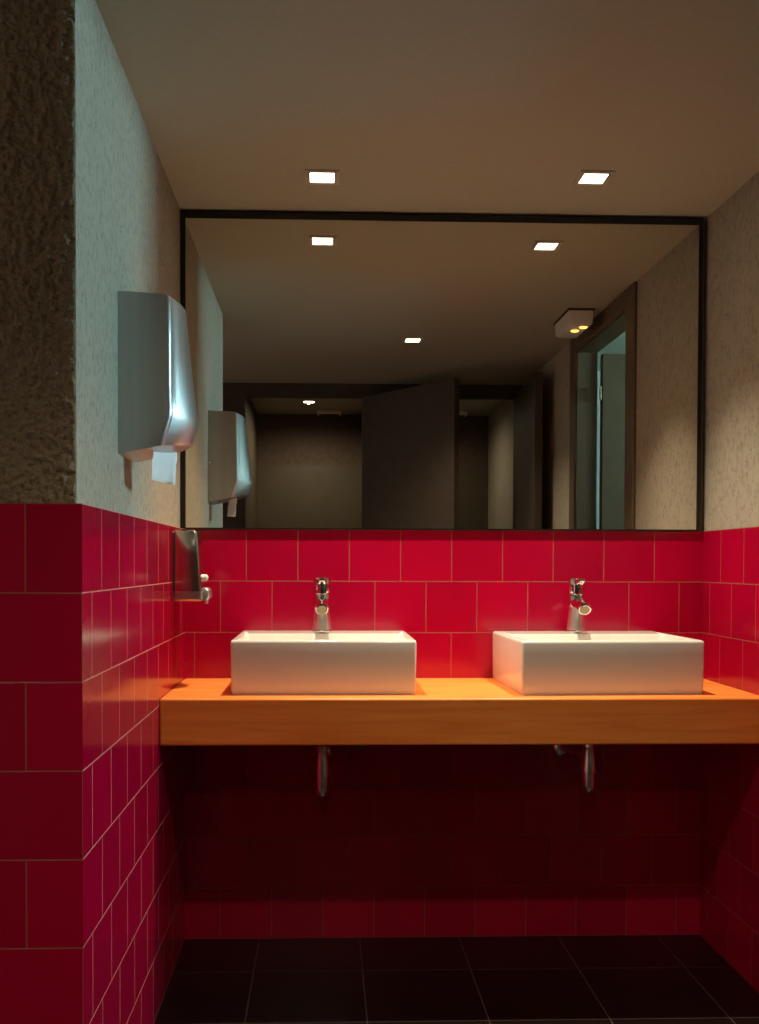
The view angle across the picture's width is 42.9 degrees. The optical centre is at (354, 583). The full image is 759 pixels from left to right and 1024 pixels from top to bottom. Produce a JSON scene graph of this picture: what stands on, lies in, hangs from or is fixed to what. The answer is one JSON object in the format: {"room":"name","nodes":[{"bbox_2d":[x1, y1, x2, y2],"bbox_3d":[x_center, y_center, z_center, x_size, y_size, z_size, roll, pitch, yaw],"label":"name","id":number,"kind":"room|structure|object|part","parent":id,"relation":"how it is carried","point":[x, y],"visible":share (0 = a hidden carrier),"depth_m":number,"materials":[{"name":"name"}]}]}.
{"room":"public restroom","nodes":[
{"label":"public restroom","id":0,"kind":"room"},
{"bbox_2d":[0,0,184,1023],"bbox_3d":[-1.019,-0.009,2.471,0.990,2.333,1.407,0,1,-2],"label":"wall","id":1,"kind":"structure","parent":0,"point":[92,630],"depth_m":1.80,"materials":[{"name":"red tile"}]},
{"bbox_2d":[117,291,197,462],"bbox_3d":[-0.446,-0.470,2.246,0.166,0.361,0.199,0,1,-2],"label":"dispenser","id":2,"kind":"object","parent":1,"relation":"attached to","point":[157,410],"visible":0.98,"depth_m":2.15,"materials":[{"name":"metal"}]},
{"bbox_2d":[152,452,176,484],"bbox_3d":[-0.448,-0.272,2.257,0.016,0.077,0.099,1,1,24],"label":"paper towel","id":3,"kind":"object","parent":2,"relation":"hanging from","point":[163,463],"visible":1,"depth_m":2.26,"materials":[{"name":"white paper"}]},
{"bbox_2d":[171,530,211,603],"bbox_3d":[-0.482,-0.048,2.876,0.109,0.218,0.124,0,1,-2],"label":"soap dispenser","id":4,"kind":"object","parent":1,"relation":"attached to","point":[188,576],"visible":1,"depth_m":2.82,"materials":[{"name":"silver metal"}]},
{"bbox_3d":[-0.532,-0.054,2.875,0.008,0.195,0.124,0,1,-2],"label":"plate","id":5,"kind":"part","parent":4,"relation":"part of","materials":[{"name":"silver metal"}]},
{"bbox_3d":[-0.441,0.031,2.879,0.026,0.035,0.066,0,1,-2],"label":"push lever","id":6,"kind":"part","parent":4,"relation":"part of","materials":[{"name":"metal"}]},
{"bbox_2d":[95,0,758,218],"bbox_3d":[-0.203,-1.177,1.006,6.484,0.066,4.340,0,1,-2],"label":"ceiling","id":7,"kind":"structure","parent":0,"point":[421,107],"depth_m":2.35,"materials":[{"name":"paint"}]},
{"bbox_2d":[305,169,339,184],"bbox_3d":[-0.094,-1.176,2.798,0.099,0.006,0.099,0,1,-2],"label":"recessed light","id":8,"kind":"object","parent":7,"relation":"in","point":[312,176],"visible":1,"depth_m":2.79,"materials":[{"name":"beige plastic"}]},
{"bbox_2d":[572,170,615,185],"bbox_3d":[0.692,-1.174,2.799,0.099,0.006,0.099,0,1,-2],"label":"recessed light","id":9,"kind":"object","parent":7,"relation":"in","point":[585,177],"visible":1,"depth_m":2.79,"materials":[{"name":"beige plastic"}]},
{"bbox_2d":[182,211,705,938],"bbox_3d":[0.293,-0.018,3.166,1.842,2.333,0.099,0,1,-2],"label":"wall","id":10,"kind":"structure","parent":0,"point":[404,840],"depth_m":3.13,"materials":[{"name":"red tile"}]},
{"bbox_2d":[351,745,365,748],"bbox_3d":[0.014,0.484,3.078,0.066,0.099,0.079,0,1,-2],"label":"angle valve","id":11,"kind":"object","parent":10,"relation":"attached to","point":[354,746],"visible":0.09,"depth_m":3.04,"materials":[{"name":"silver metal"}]},
{"bbox_2d":[180,211,703,530],"bbox_3d":[0.284,-0.673,3.106,1.676,1.003,0.025,0,1,-2],"label":"wall mirror","id":12,"kind":"object","parent":10,"relation":"attached to","point":[350,371],"visible":0.89,"depth_m":3.10,"materials":[{"name":"black mirror"}]},
{"bbox_2d":[160,678,758,745],"bbox_3d":[0.301,0.375,2.885,1.677,0.129,0.478,0,1,-2],"label":"countertop","id":13,"kind":"structure","parent":10,"relation":"attached to","point":[198,711],"depth_m":2.65,"materials":[{"name":"brown wood"}]},
{"bbox_2d":[312,745,331,796],"bbox_3d":[-0.102,0.544,3.019,0.066,0.216,0.192,0,1,-2],"label":"trap","id":14,"kind":"object","parent":13,"relation":"attached to","point":[321,753],"visible":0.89,"depth_m":2.93,"materials":[{"name":"silver metal"}]},
{"bbox_2d":[231,631,416,694],"bbox_3d":[-0.092,0.233,2.905,0.522,0.154,0.399,0,1,-2],"label":"basin","id":15,"kind":"object","parent":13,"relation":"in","point":[262,662],"visible":1,"depth_m":2.71,"materials":[{"name":"white ceramic"}]},
{"bbox_2d":[311,577,331,632],"bbox_3d":[-0.101,0.068,2.995,0.066,0.172,0.145,0,1,-2],"label":"tap","id":16,"kind":"object","parent":15,"relation":"on","point":[321,585],"visible":1,"depth_m":3.01,"materials":[{"name":"silver metal"}]},
{"bbox_3d":[-0.101,0.068,2.978,0.041,0.050,0.095,0,1,-2],"label":"spout","id":17,"kind":"part","parent":16,"relation":"part of","materials":[{"name":"silver metal"}]},
{"bbox_3d":[-0.102,0.006,3.034,0.055,0.049,0.055,0,1,-2],"label":"handle","id":18,"kind":"part","parent":16,"relation":"part of","materials":[{"name":"silver metal"}]},
{"bbox_3d":[-0.101,-0.005,2.992,0.028,0.021,0.056,0,1,-2],"label":"lever","id":19,"kind":"part","parent":16,"relation":"part of","materials":[{"name":"silver metal"}]},
{"bbox_2d":[552,745,597,791],"bbox_3d":[0.702,0.540,3.049,0.064,0.205,0.207,0,1,-18],"label":"trap","id":20,"kind":"object","parent":13,"relation":"attached to","point":[588,764],"visible":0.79,"depth_m":2.96,"materials":[{"name":"silver metal"}]},
{"bbox_2d":[493,631,703,694],"bbox_3d":[0.717,0.234,2.921,0.527,0.154,0.399,0,1,-4],"label":"basin","id":21,"kind":"object","parent":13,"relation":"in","point":[525,662],"visible":1,"depth_m":2.73,"materials":[{"name":"white ceramic"}]},
{"bbox_2d":[566,578,590,632],"bbox_3d":[0.704,0.070,3.020,0.066,0.172,0.145,0,1,-2],"label":"tap","id":22,"kind":"object","parent":21,"relation":"on","point":[579,607],"visible":1,"depth_m":3.04,"materials":[{"name":"silver metal"}]},
{"bbox_3d":[0.703,0.008,3.058,0.055,0.049,0.055,0,1,-2],"label":"handle","id":23,"kind":"part","parent":22,"relation":"part of","materials":[{"name":"silver metal"}]},
{"bbox_3d":[0.704,-0.004,3.017,0.028,0.021,0.056,0,1,-2],"label":"lever","id":24,"kind":"part","parent":22,"relation":"part of","materials":[{"name":"silver metal"}]},
{"bbox_3d":[0.704,0.070,3.003,0.041,0.050,0.095,0,1,-2],"label":"spout","id":25,"kind":"part","parent":22,"relation":"part of","materials":[{"name":"silver metal"}]},
{"bbox_2d":[154,935,758,1023],"bbox_3d":[-0.210,1.221,1.053,6.484,0.066,4.340,0,1,-2],"label":"floor","id":26,"kind":"structure","parent":0,"point":[601,979],"depth_m":2.79,"materials":[{"name":"tile"}]},
{"bbox_2d":[699,171,758,992],"bbox_3d":[1.248,0.025,1.099,0.102,2.333,4.290,0,1,-2],"label":"wall","id":27,"kind":"structure","parent":0,"point":[729,828],"depth_m":2.93,"materials":[{"name":"red tile"}]}
]}

